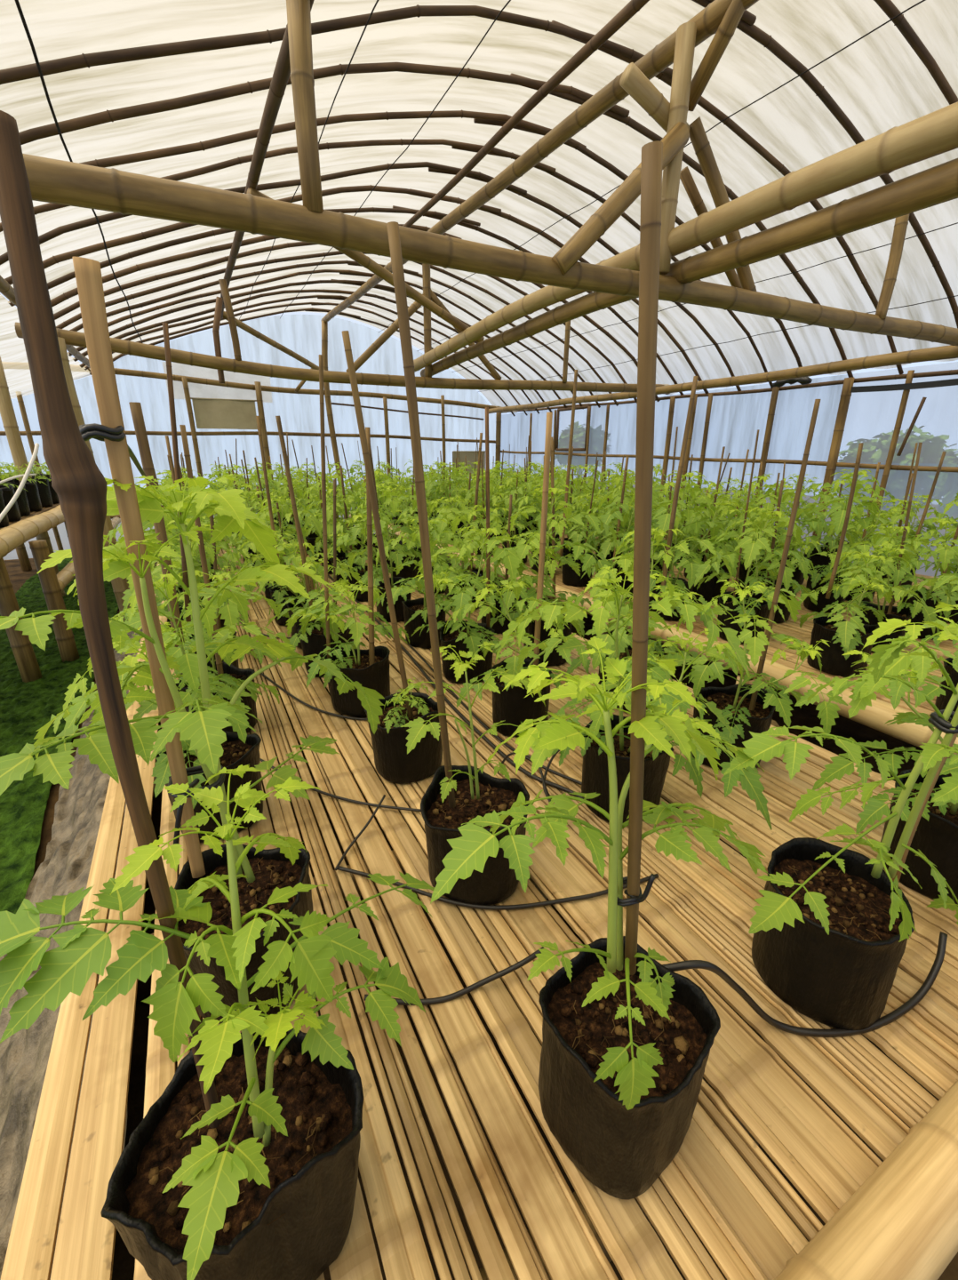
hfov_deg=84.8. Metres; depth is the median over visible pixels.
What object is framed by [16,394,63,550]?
wall post
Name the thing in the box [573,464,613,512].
plant
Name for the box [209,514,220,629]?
bamboo stake
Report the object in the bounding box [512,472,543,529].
plant
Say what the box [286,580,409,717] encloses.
plant
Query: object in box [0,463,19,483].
plant
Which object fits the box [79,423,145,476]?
tie
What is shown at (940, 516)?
plant
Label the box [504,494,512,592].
bamboo stake
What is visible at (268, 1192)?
plant
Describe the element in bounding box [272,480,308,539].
plant
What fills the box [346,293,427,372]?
brace
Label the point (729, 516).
plant
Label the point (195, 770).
tie
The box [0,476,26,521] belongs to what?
bag
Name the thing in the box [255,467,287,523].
plant
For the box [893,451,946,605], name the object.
bamboo stake
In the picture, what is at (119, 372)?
wall rail
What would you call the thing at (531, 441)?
bamboo stake
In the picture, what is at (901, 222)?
post
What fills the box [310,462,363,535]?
plant
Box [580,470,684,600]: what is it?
plant
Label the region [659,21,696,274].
post
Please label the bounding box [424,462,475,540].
plant
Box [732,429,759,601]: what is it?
bamboo stake
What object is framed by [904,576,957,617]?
plant
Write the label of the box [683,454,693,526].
bamboo stake
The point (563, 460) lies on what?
wall
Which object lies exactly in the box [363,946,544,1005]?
hose
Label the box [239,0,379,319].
string
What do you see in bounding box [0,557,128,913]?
grass
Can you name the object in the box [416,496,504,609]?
plant
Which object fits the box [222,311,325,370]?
brace
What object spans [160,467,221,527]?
plant
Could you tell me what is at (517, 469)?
bamboo stake
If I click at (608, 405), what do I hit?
wall post
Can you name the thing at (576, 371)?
bamboo stake
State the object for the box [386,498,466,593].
plant
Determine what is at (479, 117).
arch
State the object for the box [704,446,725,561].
bamboo stake
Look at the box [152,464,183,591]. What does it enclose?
bamboo stake
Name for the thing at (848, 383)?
wall post
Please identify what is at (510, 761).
hose
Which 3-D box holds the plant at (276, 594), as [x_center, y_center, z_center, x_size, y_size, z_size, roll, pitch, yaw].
[-1.201,-0.361,3.143,0.581,0.554,0.546,-10,22,-26]
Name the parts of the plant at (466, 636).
stem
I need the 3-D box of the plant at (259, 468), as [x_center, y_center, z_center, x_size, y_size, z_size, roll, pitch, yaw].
[-3.012,-2.096,7.583,0.686,0.817,0.602,-12,23,-29]
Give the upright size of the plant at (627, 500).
0.840 m
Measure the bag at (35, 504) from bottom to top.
0.413 m
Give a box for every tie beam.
[14,321,668,394]
[22,153,957,346]
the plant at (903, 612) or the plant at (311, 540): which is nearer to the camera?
the plant at (903, 612)
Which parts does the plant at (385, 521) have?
stem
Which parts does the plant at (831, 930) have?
stem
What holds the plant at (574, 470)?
on the bench at (882, 710)
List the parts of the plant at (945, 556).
stem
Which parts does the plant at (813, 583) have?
stem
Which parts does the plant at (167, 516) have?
stem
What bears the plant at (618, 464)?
on the bench at (882, 710)
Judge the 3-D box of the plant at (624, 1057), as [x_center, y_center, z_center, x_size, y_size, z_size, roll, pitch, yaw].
[0.212,0.380,0.723,0.608,0.796,0.321,-7,21,-18]
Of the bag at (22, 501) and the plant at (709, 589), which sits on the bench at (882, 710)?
the plant at (709, 589)
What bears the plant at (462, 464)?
on the bench at (882, 710)
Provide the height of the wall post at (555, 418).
2.161 m
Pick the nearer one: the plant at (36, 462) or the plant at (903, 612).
the plant at (903, 612)
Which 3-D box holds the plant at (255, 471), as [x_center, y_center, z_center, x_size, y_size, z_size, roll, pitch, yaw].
[-3.421,-2.417,8.424,0.609,0.851,0.686,-5,20,-13]
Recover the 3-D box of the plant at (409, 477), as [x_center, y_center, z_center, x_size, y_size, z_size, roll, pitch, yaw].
[-0.820,-1.830,6.952,0.532,0.744,0.607,6,21,17]
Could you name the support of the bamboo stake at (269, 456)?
in the plant at (275, 481)
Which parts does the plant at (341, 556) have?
stem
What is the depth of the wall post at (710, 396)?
6.43 m
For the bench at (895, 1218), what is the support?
on the floor
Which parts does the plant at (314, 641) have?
stem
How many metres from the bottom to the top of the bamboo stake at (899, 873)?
0.586 m
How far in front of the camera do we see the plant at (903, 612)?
2.67 m
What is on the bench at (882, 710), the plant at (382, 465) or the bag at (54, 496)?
the plant at (382, 465)
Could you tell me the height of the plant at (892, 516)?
0.669 m
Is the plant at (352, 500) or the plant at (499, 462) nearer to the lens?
the plant at (352, 500)
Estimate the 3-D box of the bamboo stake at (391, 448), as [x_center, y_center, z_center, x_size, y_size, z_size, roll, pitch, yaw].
[-1.278,-2.277,7.735,0.018,1.035,0.074,-12,23,-30]
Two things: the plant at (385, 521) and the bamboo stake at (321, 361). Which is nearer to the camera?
the bamboo stake at (321, 361)
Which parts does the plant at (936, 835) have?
stem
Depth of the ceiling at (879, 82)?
3.32 m
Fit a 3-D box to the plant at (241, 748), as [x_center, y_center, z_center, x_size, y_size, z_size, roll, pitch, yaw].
[-0.788,0.173,1.394,0.500,0.732,0.564,3,20,10]
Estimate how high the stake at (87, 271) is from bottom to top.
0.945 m
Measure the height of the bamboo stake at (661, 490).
0.842 m
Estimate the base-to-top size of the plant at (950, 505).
0.866 m
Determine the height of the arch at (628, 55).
1.467 m
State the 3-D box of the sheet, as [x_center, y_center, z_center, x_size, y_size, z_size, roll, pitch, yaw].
[-4.070,-4.037,8.249,1.500,0.500,0.024,-10,22,-26]
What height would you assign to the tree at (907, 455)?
2.004 m
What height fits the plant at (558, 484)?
0.821 m
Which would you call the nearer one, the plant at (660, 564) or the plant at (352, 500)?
the plant at (660, 564)
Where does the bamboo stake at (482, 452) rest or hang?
in the plant at (468, 494)
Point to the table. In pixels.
(13, 536)
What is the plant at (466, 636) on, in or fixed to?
on the bench at (895, 1218)
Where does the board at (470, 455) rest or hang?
attached to the wall at (301, 334)
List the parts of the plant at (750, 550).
stem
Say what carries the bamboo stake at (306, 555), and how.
in the plant at (294, 629)
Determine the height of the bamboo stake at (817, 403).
1.123 m
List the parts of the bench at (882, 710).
leg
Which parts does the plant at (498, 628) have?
stem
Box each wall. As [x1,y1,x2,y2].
[0,314,495,559]
[500,361,957,577]
[558,450,585,485]
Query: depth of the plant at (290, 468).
8.24 m
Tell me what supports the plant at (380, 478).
on the bench at (882, 710)
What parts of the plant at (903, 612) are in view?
stem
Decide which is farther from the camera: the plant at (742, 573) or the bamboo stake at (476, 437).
the bamboo stake at (476, 437)
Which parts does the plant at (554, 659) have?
stem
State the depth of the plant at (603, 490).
5.81 m
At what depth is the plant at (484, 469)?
7.18 m
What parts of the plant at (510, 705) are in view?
stem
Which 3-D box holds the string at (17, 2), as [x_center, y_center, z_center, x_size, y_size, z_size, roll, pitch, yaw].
[-2.618,-2.766,3.664,0.035,0.023,9.600,-10,22,-26]
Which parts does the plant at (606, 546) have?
stem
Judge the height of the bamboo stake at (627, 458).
0.958 m
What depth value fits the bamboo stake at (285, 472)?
5.74 m
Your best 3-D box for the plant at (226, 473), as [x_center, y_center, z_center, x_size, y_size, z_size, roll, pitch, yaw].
[-3.044,-1.732,6.570,0.563,0.816,0.599,-10,22,-26]
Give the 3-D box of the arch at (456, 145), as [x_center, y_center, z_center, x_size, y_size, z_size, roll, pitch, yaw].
[0.129,-2.930,4.114,6.759,1.484,0.068,-9,22,-23]
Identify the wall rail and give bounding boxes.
[0,430,495,443]
[84,365,496,408]
[110,509,255,519]
[331,402,483,420]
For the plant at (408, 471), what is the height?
0.893 m
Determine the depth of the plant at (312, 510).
4.42 m
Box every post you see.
[0,356,65,596]
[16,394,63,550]
[57,336,130,621]
[181,376,203,477]
[212,296,224,383]
[218,279,241,360]
[254,381,271,470]
[286,0,323,212]
[321,320,345,519]
[383,396,391,476]
[422,263,431,377]
[440,395,446,475]
[495,406,501,485]
[528,413,532,471]
[553,409,556,467]
[562,320,570,382]
[584,406,591,482]
[600,404,609,489]
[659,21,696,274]
[661,396,675,496]
[679,394,697,511]
[694,392,713,505]
[755,386,779,509]
[812,377,855,541]
[866,369,914,551]
[875,214,909,319]
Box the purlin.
[220,0,314,320]
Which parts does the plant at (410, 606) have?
stem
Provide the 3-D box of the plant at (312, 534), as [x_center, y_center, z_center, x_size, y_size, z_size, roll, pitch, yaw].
[-1.806,-1.255,5.377,0.681,0.726,0.626,0,20,0]
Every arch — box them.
[0,4,903,374]
[0,138,772,388]
[0,161,741,391]
[4,184,708,393]
[8,205,683,395]
[18,62,854,377]
[50,224,660,401]
[53,241,637,402]
[56,250,618,406]
[68,279,567,407]
[69,260,600,407]
[73,288,551,412]
[79,110,802,367]
[80,295,539,413]
[84,302,527,415]
[89,307,515,415]
[107,269,583,409]
[691,0,957,328]
[873,0,957,104]
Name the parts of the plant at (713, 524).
stem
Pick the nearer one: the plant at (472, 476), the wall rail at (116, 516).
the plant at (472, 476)
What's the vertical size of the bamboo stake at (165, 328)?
0.684 m
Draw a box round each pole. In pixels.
[0,275,90,368]
[320,0,759,322]
[413,101,957,372]
[420,158,957,376]
[488,344,957,413]
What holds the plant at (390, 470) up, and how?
on the bench at (882, 710)
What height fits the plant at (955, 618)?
0.623 m
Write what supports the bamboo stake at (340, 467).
in the plant at (341, 556)
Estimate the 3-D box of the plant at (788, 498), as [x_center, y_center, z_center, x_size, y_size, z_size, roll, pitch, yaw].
[2.597,-1.052,4.795,0.589,0.738,0.731,-8,21,-21]
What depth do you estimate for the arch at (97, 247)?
4.22 m
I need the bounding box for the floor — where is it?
[3,539,957,1279]
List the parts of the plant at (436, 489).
stem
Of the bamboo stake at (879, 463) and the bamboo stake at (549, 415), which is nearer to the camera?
the bamboo stake at (549, 415)
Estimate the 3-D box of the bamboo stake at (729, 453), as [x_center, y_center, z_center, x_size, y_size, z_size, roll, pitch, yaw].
[2.664,-1.606,5.954,0.204,0.977,0.018,12,23,30]
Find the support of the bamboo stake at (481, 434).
in the plant at (446, 509)
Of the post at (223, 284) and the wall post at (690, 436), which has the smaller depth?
the post at (223, 284)
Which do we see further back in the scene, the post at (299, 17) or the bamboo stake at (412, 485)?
the bamboo stake at (412, 485)
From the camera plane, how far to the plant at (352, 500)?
4.90 m
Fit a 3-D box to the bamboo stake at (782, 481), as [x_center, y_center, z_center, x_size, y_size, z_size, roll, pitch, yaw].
[1.802,-0.550,3.230,0.022,0.832,0.033,-4,20,-9]
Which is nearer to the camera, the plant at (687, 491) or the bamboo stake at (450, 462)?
the plant at (687, 491)
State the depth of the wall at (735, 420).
5.67 m
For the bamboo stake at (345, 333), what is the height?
1.161 m
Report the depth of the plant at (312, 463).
7.04 m
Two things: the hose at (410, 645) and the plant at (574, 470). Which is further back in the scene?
the plant at (574, 470)
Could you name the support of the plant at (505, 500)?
on the bench at (882, 710)
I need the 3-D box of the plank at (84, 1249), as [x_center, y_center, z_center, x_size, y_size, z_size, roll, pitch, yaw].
[-2.504,-0.444,4.190,0.073,0.020,9.220,-10,22,-26]
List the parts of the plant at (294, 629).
stem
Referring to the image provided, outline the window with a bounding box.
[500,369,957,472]
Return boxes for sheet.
[162,361,272,402]
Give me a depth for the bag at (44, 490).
5.17 m
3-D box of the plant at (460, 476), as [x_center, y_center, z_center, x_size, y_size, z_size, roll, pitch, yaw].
[-0.300,-1.830,6.878,0.588,0.792,0.606,-10,22,-26]
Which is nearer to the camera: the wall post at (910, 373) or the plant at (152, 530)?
the plant at (152, 530)
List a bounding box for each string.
[14,0,142,343]
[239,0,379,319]
[280,0,511,318]
[378,0,926,332]
[451,222,957,372]
[478,295,957,391]
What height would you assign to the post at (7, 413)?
2.343 m
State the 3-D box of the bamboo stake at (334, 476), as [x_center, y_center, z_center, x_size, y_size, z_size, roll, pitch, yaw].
[-1.215,-0.997,4.528,0.042,0.791,0.023,4,20,12]
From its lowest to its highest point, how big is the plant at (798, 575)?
0.808 m
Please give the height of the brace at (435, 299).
0.797 m
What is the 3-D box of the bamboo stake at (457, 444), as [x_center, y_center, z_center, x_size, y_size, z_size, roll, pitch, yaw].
[-0.317,-2.404,8.010,0.019,1.087,0.028,15,26,34]
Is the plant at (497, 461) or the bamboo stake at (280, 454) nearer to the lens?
the bamboo stake at (280, 454)
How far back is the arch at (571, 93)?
2.76 m
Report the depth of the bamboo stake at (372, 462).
2.97 m
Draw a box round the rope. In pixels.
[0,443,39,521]
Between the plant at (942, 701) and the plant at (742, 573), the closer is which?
the plant at (942, 701)
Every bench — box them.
[96,528,957,1279]
[343,511,957,758]
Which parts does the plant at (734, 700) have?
stem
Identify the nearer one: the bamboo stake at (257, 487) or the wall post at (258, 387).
the bamboo stake at (257, 487)
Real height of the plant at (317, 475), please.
0.748 m
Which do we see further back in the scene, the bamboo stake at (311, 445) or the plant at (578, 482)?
the bamboo stake at (311, 445)
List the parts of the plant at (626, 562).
stem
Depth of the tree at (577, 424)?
12.98 m
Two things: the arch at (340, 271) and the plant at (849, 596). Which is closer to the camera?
the plant at (849, 596)
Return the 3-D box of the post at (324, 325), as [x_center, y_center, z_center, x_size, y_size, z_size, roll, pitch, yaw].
[-2.502,-3.558,9.164,0.271,3.508,0.110,-10,22,-26]
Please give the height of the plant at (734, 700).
0.607 m
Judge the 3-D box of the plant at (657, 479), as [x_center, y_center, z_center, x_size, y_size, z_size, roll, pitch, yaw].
[1.909,-1.584,6.075,0.566,0.873,0.621,2,20,6]
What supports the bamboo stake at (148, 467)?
in the plant at (229, 612)
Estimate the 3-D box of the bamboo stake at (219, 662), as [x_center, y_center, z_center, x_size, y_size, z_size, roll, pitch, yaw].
[-0.928,-0.161,1.797,0.022,1.068,0.052,11,23,28]
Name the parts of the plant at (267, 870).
stem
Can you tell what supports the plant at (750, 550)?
on the bench at (882, 710)
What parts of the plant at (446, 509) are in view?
stem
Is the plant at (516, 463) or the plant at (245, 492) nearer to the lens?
the plant at (245, 492)
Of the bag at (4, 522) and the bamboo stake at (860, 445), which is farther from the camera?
the bag at (4, 522)
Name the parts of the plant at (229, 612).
stem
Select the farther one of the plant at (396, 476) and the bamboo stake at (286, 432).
the plant at (396, 476)
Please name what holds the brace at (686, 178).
on the tie beam at (52, 180)
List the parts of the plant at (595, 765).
stem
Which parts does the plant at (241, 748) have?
stem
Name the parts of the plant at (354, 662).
stem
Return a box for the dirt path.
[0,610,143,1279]
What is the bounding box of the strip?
[850,378,957,392]
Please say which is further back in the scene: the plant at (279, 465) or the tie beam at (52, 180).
the plant at (279, 465)
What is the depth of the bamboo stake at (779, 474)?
3.70 m
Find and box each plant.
[0,473,384,1023]
[0,764,435,1279]
[33,564,297,842]
[86,566,281,733]
[103,485,248,630]
[108,470,235,568]
[117,481,231,607]
[119,515,251,678]
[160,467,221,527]
[170,511,261,585]
[200,463,242,489]
[203,482,286,566]
[208,464,257,505]
[213,492,284,561]
[216,464,281,533]
[216,467,258,509]
[222,475,258,513]
[222,495,322,601]
[228,530,328,625]
[235,539,351,648]
[240,488,306,564]
[244,462,281,502]
[244,470,277,511]
[248,465,287,498]
[255,462,306,526]
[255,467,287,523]
[258,555,390,677]
[266,480,329,554]
[272,468,315,547]
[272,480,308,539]
[274,467,303,497]
[282,465,315,497]
[286,486,352,562]
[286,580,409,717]
[288,462,333,503]
[294,470,318,519]
[298,473,367,573]
[298,474,342,519]
[301,486,377,584]
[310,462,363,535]
[327,481,441,622]
[328,475,366,551]
[328,512,391,601]
[337,473,399,555]
[343,459,379,505]
[352,468,412,567]
[363,468,391,506]
[364,677,442,783]
[373,515,495,647]
[373,522,534,683]
[374,461,400,487]
[375,464,404,519]
[381,486,441,580]
[382,470,412,500]
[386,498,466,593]
[387,475,415,526]
[393,476,411,505]
[394,640,545,904]
[401,459,435,504]
[401,472,434,528]
[402,471,452,529]
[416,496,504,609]
[424,461,459,516]
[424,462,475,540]
[430,636,774,1199]
[439,466,471,525]
[440,462,466,502]
[440,466,471,505]
[442,487,502,538]
[443,577,606,736]
[448,504,562,633]
[451,461,486,505]
[453,474,500,529]
[455,461,474,476]
[456,474,507,555]
[472,469,506,516]
[478,468,522,535]
[479,472,542,563]
[480,460,524,531]
[482,484,617,666]
[483,461,514,507]
[490,462,507,479]
[494,470,537,544]
[495,566,772,830]
[503,463,524,503]
[504,464,580,575]
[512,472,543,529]
[518,471,576,544]
[520,461,541,480]
[523,462,555,518]
[528,466,574,541]
[540,464,611,554]
[545,493,615,586]
[548,464,585,511]
[549,477,606,548]
[553,464,571,481]
[564,527,734,711]
[568,478,602,530]
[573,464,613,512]
[573,472,634,572]
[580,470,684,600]
[589,468,665,551]
[591,474,631,504]
[596,462,630,491]
[599,489,630,543]
[613,480,679,551]
[619,470,750,621]
[624,480,719,577]
[626,464,670,496]
[629,496,682,555]
[662,472,722,562]
[662,488,751,604]
[671,491,705,529]
[672,480,741,577]
[676,579,848,770]
[693,473,812,591]
[694,505,816,644]
[699,478,758,546]
[709,480,775,571]
[723,483,813,562]
[723,601,957,1030]
[730,490,757,539]
[734,513,851,623]
[752,476,844,584]
[763,473,818,550]
[778,469,920,613]
[796,549,937,677]
[800,499,875,575]
[805,469,895,566]
[812,619,957,906]
[820,522,951,652]
[824,512,898,601]
[850,498,957,585]
[867,517,957,639]
[870,493,957,559]
[891,531,957,623]
[897,573,957,711]
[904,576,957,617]
[928,490,957,570]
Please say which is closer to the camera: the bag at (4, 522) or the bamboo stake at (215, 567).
the bamboo stake at (215, 567)
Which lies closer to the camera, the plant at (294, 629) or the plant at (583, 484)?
the plant at (294, 629)
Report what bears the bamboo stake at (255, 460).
in the plant at (287, 509)
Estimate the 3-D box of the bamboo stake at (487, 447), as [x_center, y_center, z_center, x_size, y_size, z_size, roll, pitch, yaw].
[0.039,-0.505,2.303,0.020,0.946,0.033,16,26,38]
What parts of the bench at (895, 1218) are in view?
leg, leg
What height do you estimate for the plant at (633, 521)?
0.723 m
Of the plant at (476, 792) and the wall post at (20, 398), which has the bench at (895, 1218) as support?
the plant at (476, 792)
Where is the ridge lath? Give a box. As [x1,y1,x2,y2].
[378,0,649,255]
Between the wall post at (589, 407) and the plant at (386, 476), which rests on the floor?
the wall post at (589, 407)
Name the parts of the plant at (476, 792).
stem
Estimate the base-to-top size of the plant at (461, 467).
0.790 m
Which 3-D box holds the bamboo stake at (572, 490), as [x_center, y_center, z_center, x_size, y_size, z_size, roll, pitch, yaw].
[0.850,-1.149,4.879,0.028,0.844,0.055,1,20,3]
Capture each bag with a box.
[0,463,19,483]
[0,464,45,511]
[0,465,34,516]
[0,466,18,482]
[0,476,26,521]
[0,488,8,527]
[19,464,53,507]
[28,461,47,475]
[28,462,47,479]
[31,464,59,503]
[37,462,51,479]
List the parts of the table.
leg, leg, leg, leg, rail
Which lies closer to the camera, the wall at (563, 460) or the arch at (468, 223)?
the arch at (468, 223)
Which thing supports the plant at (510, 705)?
on the bench at (895, 1218)
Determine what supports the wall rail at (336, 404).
attached to the wall at (301, 334)
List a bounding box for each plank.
[0,563,159,1279]
[50,600,167,1279]
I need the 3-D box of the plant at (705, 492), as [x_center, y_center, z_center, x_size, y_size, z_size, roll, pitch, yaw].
[2.118,-1.305,5.626,0.616,0.651,0.496,2,20,7]
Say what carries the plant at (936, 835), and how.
on the bench at (895, 1218)
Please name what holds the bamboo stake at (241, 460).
in the plant at (236, 467)
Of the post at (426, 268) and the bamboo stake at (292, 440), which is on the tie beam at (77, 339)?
the post at (426, 268)
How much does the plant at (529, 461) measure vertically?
0.817 m
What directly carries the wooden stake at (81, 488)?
in the plant at (268, 1192)
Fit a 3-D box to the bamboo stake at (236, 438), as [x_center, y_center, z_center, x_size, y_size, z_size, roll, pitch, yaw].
[-2.781,-1.717,6.032,0.150,1.124,0.014,-3,20,-8]
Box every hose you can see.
[239,621,291,639]
[256,670,367,720]
[260,758,421,812]
[328,574,583,799]
[335,794,385,870]
[336,865,658,910]
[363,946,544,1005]
[390,624,581,784]
[497,752,551,799]
[543,749,559,801]
[662,931,947,1037]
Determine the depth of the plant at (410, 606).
2.77 m
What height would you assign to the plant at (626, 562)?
0.725 m
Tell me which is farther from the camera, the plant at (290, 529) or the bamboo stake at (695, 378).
the plant at (290, 529)
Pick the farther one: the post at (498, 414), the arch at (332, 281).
the post at (498, 414)
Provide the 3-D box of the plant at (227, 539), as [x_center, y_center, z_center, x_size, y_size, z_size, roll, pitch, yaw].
[-1.931,-0.614,3.634,0.574,0.699,0.673,8,21,20]
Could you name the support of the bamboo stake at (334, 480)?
in the plant at (314, 641)
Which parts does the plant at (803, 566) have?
stem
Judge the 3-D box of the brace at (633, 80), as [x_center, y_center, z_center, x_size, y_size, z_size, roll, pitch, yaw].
[0.838,-2.532,2.483,0.411,0.212,0.087,-10,22,-26]
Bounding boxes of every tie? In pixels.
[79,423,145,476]
[168,765,225,844]
[617,873,655,906]
[928,709,957,734]
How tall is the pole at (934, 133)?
0.248 m
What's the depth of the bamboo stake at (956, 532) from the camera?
2.83 m
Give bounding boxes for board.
[190,397,257,429]
[452,450,485,477]
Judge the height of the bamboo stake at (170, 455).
1.058 m
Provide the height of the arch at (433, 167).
1.479 m
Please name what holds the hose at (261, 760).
on the bench at (895, 1218)
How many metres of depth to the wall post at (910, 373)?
4.72 m
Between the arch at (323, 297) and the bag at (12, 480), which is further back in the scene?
the arch at (323, 297)
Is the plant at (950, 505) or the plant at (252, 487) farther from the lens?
the plant at (252, 487)
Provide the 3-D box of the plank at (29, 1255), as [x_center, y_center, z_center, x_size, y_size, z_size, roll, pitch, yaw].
[-2.560,-0.433,4.162,0.056,0.020,9.220,-10,22,-26]
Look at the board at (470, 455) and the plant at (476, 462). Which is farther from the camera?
the board at (470, 455)
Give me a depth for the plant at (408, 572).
4.29 m
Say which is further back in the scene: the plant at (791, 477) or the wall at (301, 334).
the wall at (301, 334)
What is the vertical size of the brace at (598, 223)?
0.676 m
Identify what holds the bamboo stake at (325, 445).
in the plant at (317, 475)
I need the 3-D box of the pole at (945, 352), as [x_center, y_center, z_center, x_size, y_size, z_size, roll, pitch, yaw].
[2.364,-3.092,6.452,0.122,0.119,9.351,-10,22,-26]
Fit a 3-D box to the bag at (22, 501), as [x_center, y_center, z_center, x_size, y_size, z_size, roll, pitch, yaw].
[-3.970,-1.266,4.467,0.308,0.409,0.276,-10,22,-26]
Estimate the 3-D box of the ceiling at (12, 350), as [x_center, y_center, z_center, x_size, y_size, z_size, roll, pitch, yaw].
[-3.812,-1.630,2.554,2.050,0.768,11.200,-10,22,-26]
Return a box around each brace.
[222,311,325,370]
[246,187,484,342]
[294,368,313,392]
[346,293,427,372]
[430,289,501,379]
[552,121,689,275]
[619,62,690,132]
[680,166,741,287]
[688,0,744,111]
[689,116,757,291]
[896,397,927,455]
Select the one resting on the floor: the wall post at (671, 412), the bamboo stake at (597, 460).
the wall post at (671, 412)
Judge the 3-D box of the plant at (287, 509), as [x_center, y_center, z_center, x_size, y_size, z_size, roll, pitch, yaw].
[-1.591,-0.777,4.029,0.509,0.738,0.465,-10,22,-26]
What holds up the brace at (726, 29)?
attached to the post at (685, 39)
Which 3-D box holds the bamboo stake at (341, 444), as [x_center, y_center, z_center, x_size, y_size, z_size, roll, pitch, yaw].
[-1.318,-1.499,5.510,0.159,1.068,0.016,-3,20,-8]
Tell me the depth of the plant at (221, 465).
7.65 m
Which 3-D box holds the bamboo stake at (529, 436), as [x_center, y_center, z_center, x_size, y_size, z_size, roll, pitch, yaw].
[0.501,-1.581,5.628,0.013,1.144,0.163,-3,20,-7]
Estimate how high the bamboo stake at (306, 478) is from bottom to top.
0.739 m
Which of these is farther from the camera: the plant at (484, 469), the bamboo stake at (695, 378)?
the plant at (484, 469)
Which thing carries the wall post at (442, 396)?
on the floor
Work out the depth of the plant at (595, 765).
1.38 m
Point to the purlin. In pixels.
(282, 72)
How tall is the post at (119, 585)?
2.293 m
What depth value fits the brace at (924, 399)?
4.61 m
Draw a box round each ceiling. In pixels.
[0,0,957,413]
[0,293,90,399]
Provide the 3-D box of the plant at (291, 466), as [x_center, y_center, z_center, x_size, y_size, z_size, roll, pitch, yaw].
[-2.730,-2.233,7.984,0.559,0.804,0.509,-6,21,-17]
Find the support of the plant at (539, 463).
on the bench at (882, 710)
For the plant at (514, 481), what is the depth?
5.68 m
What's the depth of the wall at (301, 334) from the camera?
8.80 m
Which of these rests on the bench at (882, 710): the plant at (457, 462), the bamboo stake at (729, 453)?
the plant at (457, 462)
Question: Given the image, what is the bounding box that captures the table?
[0,503,120,682]
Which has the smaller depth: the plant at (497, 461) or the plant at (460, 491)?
the plant at (460, 491)
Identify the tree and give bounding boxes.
[558,421,588,461]
[837,424,951,463]
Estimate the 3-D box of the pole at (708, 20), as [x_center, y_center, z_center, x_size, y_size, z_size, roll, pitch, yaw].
[-0.170,-3.628,4.463,0.120,0.320,10.151,-10,22,-26]
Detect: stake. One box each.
[0,110,222,1128]
[72,256,205,878]
[128,401,184,650]
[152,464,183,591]
[162,322,191,621]
[165,435,200,610]
[179,424,224,683]
[179,466,184,488]
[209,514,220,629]
[229,454,236,488]
[235,438,238,488]
[240,459,251,510]
[242,450,252,511]
[254,457,269,525]
[256,416,283,590]
[256,486,261,516]
[269,456,275,497]
[275,416,315,621]
[276,502,286,565]
[280,454,286,499]
[285,472,295,521]
[286,432,293,520]
[291,440,304,491]
[298,520,316,600]
[305,478,311,533]
[311,445,317,480]
[318,475,322,509]
[319,354,330,658]
[325,445,333,497]
[333,479,336,615]
[334,476,338,522]
[339,465,352,551]
[341,330,413,719]
[341,443,354,503]
[365,427,375,665]
[370,447,383,536]
[386,221,455,807]
[391,448,392,500]
[411,485,414,548]
[448,462,450,499]
[456,444,458,485]
[467,472,471,527]
[469,432,482,575]
[472,437,477,507]
[480,451,484,527]
[485,407,490,627]
[498,449,503,510]
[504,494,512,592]
[513,469,518,541]
[523,435,529,520]
[524,457,527,519]
[529,440,531,478]
[532,412,552,665]
[550,436,555,605]
[559,369,577,567]
[568,468,573,540]
[583,460,598,553]
[604,450,606,490]
[611,456,629,568]
[624,140,663,975]
[657,376,698,613]
[660,469,663,497]
[662,426,678,573]
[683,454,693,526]
[699,489,708,551]
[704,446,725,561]
[713,453,730,497]
[719,467,732,529]
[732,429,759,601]
[733,448,749,531]
[748,399,820,710]
[760,461,762,507]
[764,472,780,559]
[764,480,783,586]
[778,462,785,532]
[825,442,863,599]
[827,480,842,550]
[856,462,880,565]
[887,442,922,614]
[891,733,957,881]
[892,472,913,554]
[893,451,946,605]
[900,442,918,526]
[936,526,957,598]

